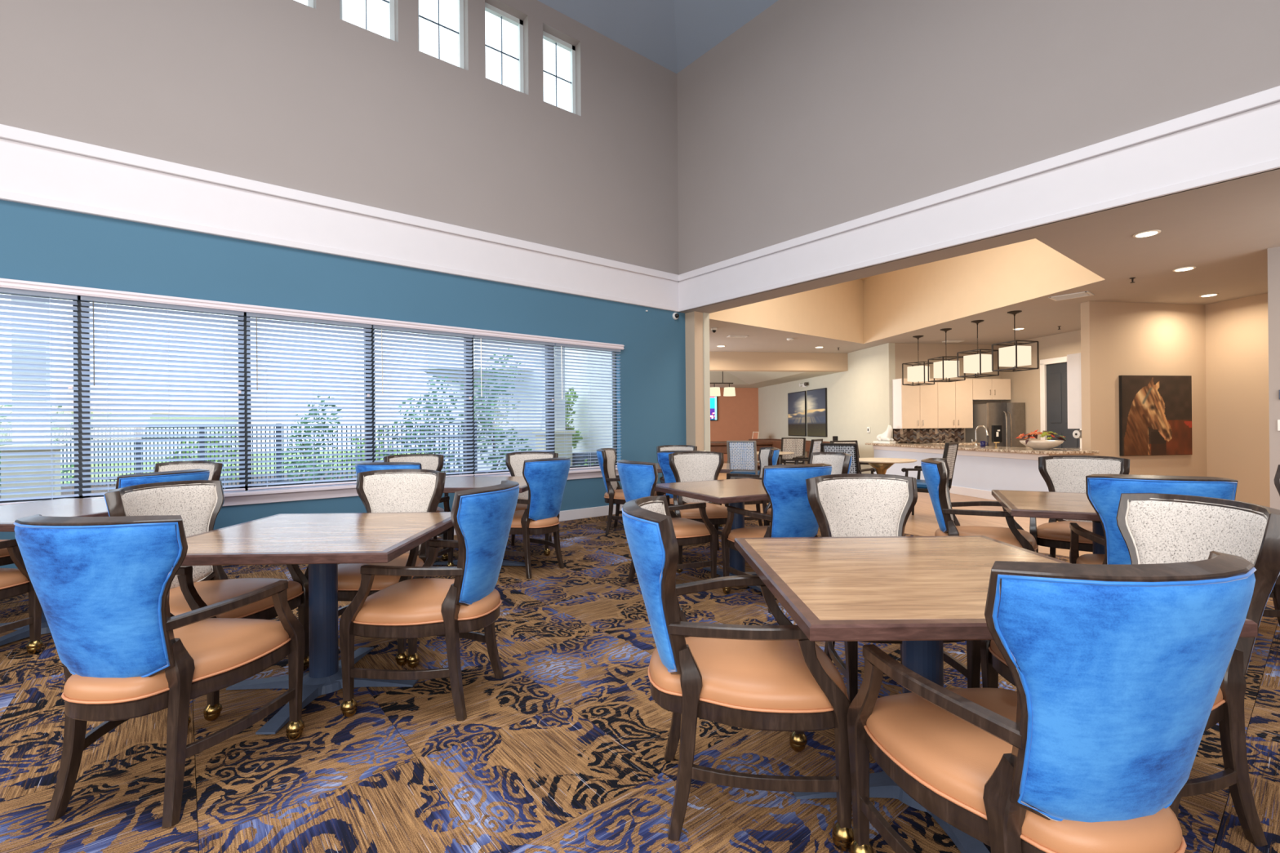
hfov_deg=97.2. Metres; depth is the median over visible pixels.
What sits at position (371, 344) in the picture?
window
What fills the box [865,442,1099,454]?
countertop
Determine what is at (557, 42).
window
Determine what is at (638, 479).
dining chair
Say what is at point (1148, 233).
recessed light
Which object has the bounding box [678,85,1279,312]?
trim
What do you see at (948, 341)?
ceiling vent
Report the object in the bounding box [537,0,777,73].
ceiling
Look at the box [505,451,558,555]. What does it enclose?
dining chair
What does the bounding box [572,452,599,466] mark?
air conditioner
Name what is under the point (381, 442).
shrub
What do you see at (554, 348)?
pillar
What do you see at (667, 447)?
dining chair
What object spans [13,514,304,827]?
dining chair
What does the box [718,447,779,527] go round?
dining chair
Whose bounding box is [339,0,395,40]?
window
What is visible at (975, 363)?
pendant lamp
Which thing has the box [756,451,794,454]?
table
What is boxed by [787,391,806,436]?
picture
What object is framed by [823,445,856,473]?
cushion
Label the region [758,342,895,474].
wall
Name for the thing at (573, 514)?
baseboard
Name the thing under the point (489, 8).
window
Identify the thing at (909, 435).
backsplash
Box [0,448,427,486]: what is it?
lawn
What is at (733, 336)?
ceiling vent
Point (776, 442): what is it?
table
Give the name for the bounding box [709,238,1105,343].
ceiling
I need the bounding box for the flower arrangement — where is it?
[1016,429,1066,444]
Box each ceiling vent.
[727,335,748,337]
[942,340,964,342]
[1048,290,1093,301]
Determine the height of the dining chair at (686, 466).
0.993 m
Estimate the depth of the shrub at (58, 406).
11.84 m
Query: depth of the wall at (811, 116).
5.98 m
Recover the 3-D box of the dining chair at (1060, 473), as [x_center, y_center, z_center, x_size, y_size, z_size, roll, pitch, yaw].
[3.281,0.725,4.200,0.596,0.993,0.716,-1,0,41]
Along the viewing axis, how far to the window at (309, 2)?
5.80 m
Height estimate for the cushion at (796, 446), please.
0.458 m
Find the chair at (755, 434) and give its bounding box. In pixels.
[751,431,759,461]
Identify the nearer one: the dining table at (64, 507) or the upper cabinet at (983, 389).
the dining table at (64, 507)
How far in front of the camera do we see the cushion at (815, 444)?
9.52 m
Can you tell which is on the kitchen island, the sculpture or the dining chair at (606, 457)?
the sculpture
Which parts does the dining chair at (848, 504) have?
leg, leg, frame, panel, leg, seat frame, leg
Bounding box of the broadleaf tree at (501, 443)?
[455,348,532,470]
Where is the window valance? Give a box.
[0,278,624,350]
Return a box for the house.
[0,396,238,462]
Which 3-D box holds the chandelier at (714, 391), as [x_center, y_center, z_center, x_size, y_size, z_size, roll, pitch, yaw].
[2.099,-1.302,15.924,1.220,0.880,0.340,0,0,-9]
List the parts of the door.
panel, panel, panel, panel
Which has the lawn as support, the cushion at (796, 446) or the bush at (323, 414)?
the bush at (323, 414)
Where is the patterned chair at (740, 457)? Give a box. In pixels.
[726,440,759,479]
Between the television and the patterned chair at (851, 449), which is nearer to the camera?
the patterned chair at (851, 449)
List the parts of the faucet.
spout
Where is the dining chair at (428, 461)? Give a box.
[383,453,448,560]
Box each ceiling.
[423,368,837,387]
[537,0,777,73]
[679,168,1279,353]
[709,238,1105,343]
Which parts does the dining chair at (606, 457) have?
panel, frame, leg, panel, arm, seat frame, leg, seat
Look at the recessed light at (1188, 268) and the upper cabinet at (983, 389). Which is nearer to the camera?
the recessed light at (1188, 268)
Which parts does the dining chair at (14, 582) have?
arm, seat, seat frame, leg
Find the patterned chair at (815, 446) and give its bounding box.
[781,439,822,464]
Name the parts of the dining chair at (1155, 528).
leg, seat, seat frame, panel, frame, leg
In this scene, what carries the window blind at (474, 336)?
attached to the window at (472, 341)
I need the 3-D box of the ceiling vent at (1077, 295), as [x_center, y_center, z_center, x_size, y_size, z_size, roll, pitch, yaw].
[6.070,-1.835,7.943,0.330,0.012,0.450,0,0,-39]
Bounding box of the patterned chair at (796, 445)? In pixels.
[778,437,805,465]
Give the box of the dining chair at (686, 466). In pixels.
[668,451,727,559]
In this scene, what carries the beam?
attached to the ceiling at (1226, 230)
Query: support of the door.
in the wall at (1024, 384)
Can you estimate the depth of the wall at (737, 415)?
19.98 m
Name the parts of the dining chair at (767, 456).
arm, seat frame, arm, leg, leg, panel, frame, panel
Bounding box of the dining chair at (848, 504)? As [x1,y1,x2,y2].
[805,473,981,703]
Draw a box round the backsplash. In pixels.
[893,427,964,443]
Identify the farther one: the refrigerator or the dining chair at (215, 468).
the refrigerator
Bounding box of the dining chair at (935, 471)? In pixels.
[920,457,1037,551]
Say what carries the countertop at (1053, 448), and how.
attached to the wall at (1117, 339)
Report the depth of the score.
12.57 m
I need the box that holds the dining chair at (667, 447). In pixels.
[656,444,697,496]
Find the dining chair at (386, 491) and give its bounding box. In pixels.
[304,469,445,666]
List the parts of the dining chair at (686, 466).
leg, leg, frame, panel, seat, seat frame, leg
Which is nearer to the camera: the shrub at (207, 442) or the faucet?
the faucet
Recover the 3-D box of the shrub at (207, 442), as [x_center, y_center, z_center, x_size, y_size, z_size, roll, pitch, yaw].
[-10.832,0.882,14.191,1.698,1.837,1.708,-1,0,8]
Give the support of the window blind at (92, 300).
attached to the window at (83, 327)
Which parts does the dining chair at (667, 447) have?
panel, frame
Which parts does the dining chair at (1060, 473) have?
leg, leg, seat, seat frame, panel, frame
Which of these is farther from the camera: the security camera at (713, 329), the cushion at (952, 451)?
the security camera at (713, 329)
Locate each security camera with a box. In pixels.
[672,312,679,319]
[711,327,717,333]
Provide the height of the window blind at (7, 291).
1.699 m
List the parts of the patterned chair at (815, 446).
arm, arm, frame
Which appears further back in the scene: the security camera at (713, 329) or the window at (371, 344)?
the security camera at (713, 329)
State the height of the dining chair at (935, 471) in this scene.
0.993 m
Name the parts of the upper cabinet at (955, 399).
door, door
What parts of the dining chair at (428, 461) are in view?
panel, frame, seat, leg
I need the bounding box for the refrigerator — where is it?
[965,402,1025,447]
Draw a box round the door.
[1040,355,1081,448]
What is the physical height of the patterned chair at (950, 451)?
1.011 m
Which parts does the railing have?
rail, rail, rail, post, rail, rail, post, rail, rail, rail, post, rail, rail, rail, post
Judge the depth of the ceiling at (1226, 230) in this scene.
6.40 m
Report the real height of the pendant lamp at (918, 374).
0.999 m
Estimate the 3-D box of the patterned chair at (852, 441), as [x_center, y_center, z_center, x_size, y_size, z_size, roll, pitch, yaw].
[3.171,0.717,8.256,0.564,1.011,0.592,0,0,-19]
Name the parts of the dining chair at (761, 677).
panel, panel, frame, leg, leg, arm, arm, seat frame, seat, leg, leg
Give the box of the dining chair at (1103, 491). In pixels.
[1069,474,1238,564]
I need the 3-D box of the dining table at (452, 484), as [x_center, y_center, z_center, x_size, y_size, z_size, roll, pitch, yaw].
[-1.437,0.878,5.112,1.080,0.759,1.080,-1,0,5]
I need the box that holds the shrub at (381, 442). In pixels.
[329,426,404,477]
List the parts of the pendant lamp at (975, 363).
lamp shade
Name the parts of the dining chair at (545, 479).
arm, leg, seat frame, seat, frame, panel, leg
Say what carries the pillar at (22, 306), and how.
on the patio
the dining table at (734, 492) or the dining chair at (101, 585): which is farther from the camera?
the dining table at (734, 492)
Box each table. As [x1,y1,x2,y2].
[0,497,109,645]
[181,511,453,735]
[433,476,528,566]
[654,478,768,591]
[655,462,729,528]
[710,440,773,463]
[733,535,1257,852]
[748,438,830,468]
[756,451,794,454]
[858,457,916,474]
[991,489,1105,554]
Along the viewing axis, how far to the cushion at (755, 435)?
18.51 m
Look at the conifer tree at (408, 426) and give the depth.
12.71 m
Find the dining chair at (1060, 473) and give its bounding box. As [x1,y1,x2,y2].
[1029,455,1129,558]
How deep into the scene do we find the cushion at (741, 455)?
9.07 m
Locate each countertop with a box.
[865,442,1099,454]
[1053,448,1081,449]
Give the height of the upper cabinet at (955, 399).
1.075 m
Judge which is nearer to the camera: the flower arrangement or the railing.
the flower arrangement
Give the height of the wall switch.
0.115 m
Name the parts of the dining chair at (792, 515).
leg, seat frame, seat, arm, leg, frame, panel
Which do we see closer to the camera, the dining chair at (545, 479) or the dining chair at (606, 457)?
the dining chair at (545, 479)
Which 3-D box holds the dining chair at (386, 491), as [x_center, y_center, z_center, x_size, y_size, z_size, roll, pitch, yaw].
[-1.483,0.766,3.266,0.595,0.993,0.716,-1,0,3]
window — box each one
[0,293,82,502]
[80,300,245,497]
[244,311,371,490]
[306,0,313,8]
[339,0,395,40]
[369,324,471,475]
[417,0,463,68]
[469,337,551,475]
[484,2,524,93]
[542,31,575,113]
[551,345,617,470]
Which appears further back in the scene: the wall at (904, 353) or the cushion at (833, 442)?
the wall at (904, 353)
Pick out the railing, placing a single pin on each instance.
(277, 427)
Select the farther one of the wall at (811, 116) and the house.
the house
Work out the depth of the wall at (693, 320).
8.85 m
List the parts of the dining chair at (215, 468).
panel, frame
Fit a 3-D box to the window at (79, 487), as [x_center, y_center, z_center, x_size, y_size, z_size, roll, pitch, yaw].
[-5.105,-0.241,4.372,1.116,1.740,0.070,0,0,-39]
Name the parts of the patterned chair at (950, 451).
arm, arm, seat, seat frame, frame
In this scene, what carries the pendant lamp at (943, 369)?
hanging from the ceiling at (1226, 230)
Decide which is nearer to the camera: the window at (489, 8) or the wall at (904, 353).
the window at (489, 8)
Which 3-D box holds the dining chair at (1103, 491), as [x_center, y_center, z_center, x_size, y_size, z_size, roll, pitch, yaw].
[2.655,0.729,2.958,0.596,0.993,0.716,-1,0,30]
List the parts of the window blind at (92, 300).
head rail, ladder cord, rail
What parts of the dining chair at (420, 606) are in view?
leg, arm, leg, seat frame, seat, arm, leg, frame, panel, leg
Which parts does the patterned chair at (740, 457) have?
seat frame, seat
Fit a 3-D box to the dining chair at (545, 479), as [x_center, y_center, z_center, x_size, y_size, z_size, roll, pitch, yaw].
[-0.968,0.763,4.927,0.716,0.993,0.596,-1,0,34]
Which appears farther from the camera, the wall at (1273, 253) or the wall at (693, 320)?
the wall at (693, 320)
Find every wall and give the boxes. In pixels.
[0,0,686,568]
[427,312,710,471]
[676,0,1279,275]
[684,311,704,450]
[710,387,758,461]
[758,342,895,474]
[894,342,1000,442]
[1000,329,1080,448]
[1080,301,1206,476]
[1204,293,1270,507]
[1267,246,1279,510]
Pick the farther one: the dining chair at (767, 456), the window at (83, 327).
the dining chair at (767, 456)
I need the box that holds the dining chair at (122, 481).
[115,468,209,488]
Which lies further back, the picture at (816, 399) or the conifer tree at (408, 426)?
the picture at (816, 399)
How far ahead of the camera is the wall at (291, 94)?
5.98 m
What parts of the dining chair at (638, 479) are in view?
leg, panel, frame, leg, arm, seat, seat frame, leg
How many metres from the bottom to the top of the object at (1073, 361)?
1.155 m
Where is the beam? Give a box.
[709,351,848,372]
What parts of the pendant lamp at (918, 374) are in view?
lamp shade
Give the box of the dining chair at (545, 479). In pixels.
[504,457,570,578]
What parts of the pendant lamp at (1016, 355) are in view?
chain, lamp shade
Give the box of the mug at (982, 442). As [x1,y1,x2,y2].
[980,440,987,446]
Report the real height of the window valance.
0.070 m
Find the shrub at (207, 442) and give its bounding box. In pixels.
[166,426,256,479]
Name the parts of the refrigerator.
door, handle, handle, door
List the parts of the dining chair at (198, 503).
frame, panel, arm, leg, leg, seat, seat frame, leg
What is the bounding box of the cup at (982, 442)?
[980,440,985,446]
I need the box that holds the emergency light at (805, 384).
[799,382,808,387]
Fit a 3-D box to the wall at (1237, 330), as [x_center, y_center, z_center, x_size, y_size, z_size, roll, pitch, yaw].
[9.007,-0.361,6.958,0.140,3.057,3.420,0,0,-9]
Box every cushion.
[728,442,755,470]
[752,432,758,439]
[782,439,804,462]
[812,440,821,452]
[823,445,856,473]
[833,441,855,443]
[946,444,957,478]
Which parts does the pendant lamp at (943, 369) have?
lamp shade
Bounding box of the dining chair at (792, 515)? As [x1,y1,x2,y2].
[721,463,832,613]
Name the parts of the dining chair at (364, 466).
panel, frame, seat frame, arm, leg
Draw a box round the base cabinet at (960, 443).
[911,442,980,445]
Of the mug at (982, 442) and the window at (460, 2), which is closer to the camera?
the window at (460, 2)
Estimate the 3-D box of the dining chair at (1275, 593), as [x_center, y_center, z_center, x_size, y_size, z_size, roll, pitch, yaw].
[3.630,0.721,3.286,0.716,0.993,0.596,-1,0,21]
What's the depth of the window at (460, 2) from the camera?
6.80 m
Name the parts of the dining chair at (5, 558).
seat, seat frame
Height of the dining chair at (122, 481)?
0.993 m
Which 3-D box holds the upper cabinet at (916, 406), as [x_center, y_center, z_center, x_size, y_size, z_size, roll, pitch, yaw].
[5.977,-0.493,12.246,0.841,1.075,0.381,0,0,-9]
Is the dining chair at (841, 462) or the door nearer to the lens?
the dining chair at (841, 462)
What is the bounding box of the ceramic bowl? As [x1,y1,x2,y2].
[1019,440,1063,449]
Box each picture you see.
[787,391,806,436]
[806,387,827,436]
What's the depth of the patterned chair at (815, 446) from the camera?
9.51 m
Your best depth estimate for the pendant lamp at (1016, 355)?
8.93 m
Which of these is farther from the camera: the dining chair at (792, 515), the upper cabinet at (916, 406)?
the upper cabinet at (916, 406)
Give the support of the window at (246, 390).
in the wall at (291, 94)
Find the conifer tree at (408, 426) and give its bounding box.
[384,373,463,472]
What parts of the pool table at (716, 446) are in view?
rail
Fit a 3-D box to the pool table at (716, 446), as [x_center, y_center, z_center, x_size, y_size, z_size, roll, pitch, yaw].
[2.356,0.858,15.751,2.600,0.855,1.480,0,0,-9]
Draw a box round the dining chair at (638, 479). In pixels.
[617,459,717,582]
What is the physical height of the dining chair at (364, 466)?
0.993 m
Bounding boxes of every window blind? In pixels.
[0,287,79,505]
[80,295,245,497]
[246,312,373,490]
[373,324,474,476]
[472,334,555,475]
[554,342,621,469]
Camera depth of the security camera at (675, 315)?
8.75 m
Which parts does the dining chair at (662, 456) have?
arm, panel, seat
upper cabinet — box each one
[892,378,937,428]
[937,378,973,428]
[972,378,1010,400]
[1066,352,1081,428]
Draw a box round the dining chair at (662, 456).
[657,450,704,506]
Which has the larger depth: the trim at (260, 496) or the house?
the house
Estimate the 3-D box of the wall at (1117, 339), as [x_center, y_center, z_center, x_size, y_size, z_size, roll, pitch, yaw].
[7.724,-0.348,8.556,2.230,3.057,0.140,0,0,-9]
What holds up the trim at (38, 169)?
attached to the wall at (291, 94)
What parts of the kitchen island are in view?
panel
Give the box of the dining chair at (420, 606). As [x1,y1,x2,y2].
[339,480,519,720]
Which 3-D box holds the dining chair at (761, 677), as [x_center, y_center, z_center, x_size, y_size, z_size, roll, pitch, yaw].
[0.296,0.749,1.902,0.716,0.993,0.595,-1,0,1]
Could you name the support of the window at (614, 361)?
in the wall at (291, 94)
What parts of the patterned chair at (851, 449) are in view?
frame, arm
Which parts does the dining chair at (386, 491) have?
leg, seat frame, seat, panel, frame, leg, leg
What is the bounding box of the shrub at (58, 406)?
[0,394,74,493]
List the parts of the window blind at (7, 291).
rail, head rail, ladder cord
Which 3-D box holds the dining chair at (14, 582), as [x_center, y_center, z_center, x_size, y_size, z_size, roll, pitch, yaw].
[-3.672,0.785,2.886,0.595,0.993,0.716,-1,0,5]
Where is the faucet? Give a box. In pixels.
[971,425,988,447]
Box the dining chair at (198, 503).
[103,480,309,721]
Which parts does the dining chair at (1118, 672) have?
leg, arm, seat frame, leg, seat, frame, panel, leg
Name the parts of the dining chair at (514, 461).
leg, seat, panel, frame, leg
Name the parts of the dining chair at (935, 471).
panel, frame, panel, leg, leg, arm, arm, seat, leg, leg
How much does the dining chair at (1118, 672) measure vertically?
0.993 m
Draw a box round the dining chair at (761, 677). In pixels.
[621,496,853,852]
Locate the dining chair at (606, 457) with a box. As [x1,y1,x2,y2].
[595,448,657,533]
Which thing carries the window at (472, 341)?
in the wall at (291, 94)
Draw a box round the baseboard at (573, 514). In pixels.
[432,504,623,537]
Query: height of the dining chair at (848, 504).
0.993 m
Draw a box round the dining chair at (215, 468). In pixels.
[153,461,222,580]
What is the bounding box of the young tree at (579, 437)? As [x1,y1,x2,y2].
[564,386,582,448]
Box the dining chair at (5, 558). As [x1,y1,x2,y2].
[0,539,13,566]
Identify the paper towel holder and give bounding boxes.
[1072,430,1081,438]
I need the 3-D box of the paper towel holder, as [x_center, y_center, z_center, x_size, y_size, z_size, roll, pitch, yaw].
[6.869,0.118,8.642,0.310,0.124,0.262,0,0,-9]
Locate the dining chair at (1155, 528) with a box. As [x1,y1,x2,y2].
[980,493,1279,847]
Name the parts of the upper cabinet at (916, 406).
door, door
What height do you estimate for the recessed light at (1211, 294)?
0.010 m
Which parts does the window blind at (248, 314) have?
rail, head rail, ladder cord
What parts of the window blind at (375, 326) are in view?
head rail, ladder cord, rail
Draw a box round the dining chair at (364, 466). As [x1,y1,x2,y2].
[355,462,454,566]
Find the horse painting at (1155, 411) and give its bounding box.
[1119,375,1192,456]
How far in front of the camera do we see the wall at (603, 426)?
11.67 m
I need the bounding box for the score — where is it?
[832,435,838,440]
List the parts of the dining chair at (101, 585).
leg, panel, frame, seat, seat frame, leg, arm, leg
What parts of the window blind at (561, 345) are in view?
head rail, ladder cord, rail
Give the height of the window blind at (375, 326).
1.699 m
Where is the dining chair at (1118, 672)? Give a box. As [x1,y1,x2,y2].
[847,551,1256,852]
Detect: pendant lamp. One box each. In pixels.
[902,335,934,386]
[927,328,965,382]
[956,320,999,377]
[991,310,1039,371]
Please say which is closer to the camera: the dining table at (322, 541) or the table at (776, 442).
the dining table at (322, 541)
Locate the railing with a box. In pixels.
[0,422,477,485]
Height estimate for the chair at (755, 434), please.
1.056 m
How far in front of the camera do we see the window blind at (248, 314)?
5.64 m
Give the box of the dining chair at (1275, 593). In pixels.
[1262,464,1279,626]
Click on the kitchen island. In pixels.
(980, 470)
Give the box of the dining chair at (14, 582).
[0,538,43,653]
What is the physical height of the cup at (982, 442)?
0.100 m
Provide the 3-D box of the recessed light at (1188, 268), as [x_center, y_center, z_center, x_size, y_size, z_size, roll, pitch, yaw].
[6.364,-1.840,6.597,0.204,0.010,0.204,0,0,-39]
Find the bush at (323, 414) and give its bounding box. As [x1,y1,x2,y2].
[277,395,351,481]
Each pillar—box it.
[0,294,66,498]
[532,345,575,466]
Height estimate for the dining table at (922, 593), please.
0.759 m
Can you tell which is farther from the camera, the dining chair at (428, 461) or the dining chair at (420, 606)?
the dining chair at (428, 461)
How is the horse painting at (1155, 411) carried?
attached to the wall at (1117, 339)
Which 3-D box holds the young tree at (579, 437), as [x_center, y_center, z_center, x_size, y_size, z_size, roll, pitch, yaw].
[-1.477,0.289,11.283,0.629,2.152,0.616,-1,0,15]
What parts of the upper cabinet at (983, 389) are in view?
door, door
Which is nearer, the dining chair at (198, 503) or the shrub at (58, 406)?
the dining chair at (198, 503)
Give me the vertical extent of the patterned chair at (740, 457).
1.011 m
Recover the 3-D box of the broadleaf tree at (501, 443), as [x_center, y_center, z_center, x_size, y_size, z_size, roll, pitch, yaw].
[-3.084,-0.173,12.287,1.704,3.106,1.789,0,0,-39]
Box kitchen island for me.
[865,442,1099,501]
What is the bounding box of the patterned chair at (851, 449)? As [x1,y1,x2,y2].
[820,443,875,474]
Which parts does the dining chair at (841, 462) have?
leg, seat, panel, frame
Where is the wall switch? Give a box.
[1277,419,1279,431]
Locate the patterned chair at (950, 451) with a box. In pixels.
[901,441,959,515]
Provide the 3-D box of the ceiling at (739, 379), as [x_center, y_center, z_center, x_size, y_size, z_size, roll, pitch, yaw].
[-0.410,-1.543,16.405,10.300,0.407,5.880,0,0,-9]
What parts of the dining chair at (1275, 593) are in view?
leg, frame, seat frame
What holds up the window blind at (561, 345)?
attached to the window at (614, 361)
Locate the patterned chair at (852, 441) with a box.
[830,440,869,473]
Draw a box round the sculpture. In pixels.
[873,425,895,443]
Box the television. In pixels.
[710,395,717,420]
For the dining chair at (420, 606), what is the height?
0.993 m
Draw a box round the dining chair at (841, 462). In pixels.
[763,452,851,525]
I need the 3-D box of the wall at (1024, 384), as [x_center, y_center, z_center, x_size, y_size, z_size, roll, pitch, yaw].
[8.543,-0.343,10.879,0.120,3.037,4.190,0,0,-9]
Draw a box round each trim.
[0,124,679,311]
[222,466,618,506]
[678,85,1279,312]
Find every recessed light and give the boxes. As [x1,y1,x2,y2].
[1132,229,1160,237]
[1172,266,1195,271]
[1199,293,1218,297]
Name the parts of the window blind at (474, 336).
rail, head rail, ladder cord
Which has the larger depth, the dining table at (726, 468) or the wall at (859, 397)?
the wall at (859, 397)
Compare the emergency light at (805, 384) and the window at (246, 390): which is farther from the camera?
the emergency light at (805, 384)
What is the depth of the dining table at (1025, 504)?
3.39 m
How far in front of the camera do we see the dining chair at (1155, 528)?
1.74 m
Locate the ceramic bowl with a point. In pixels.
(1034, 444)

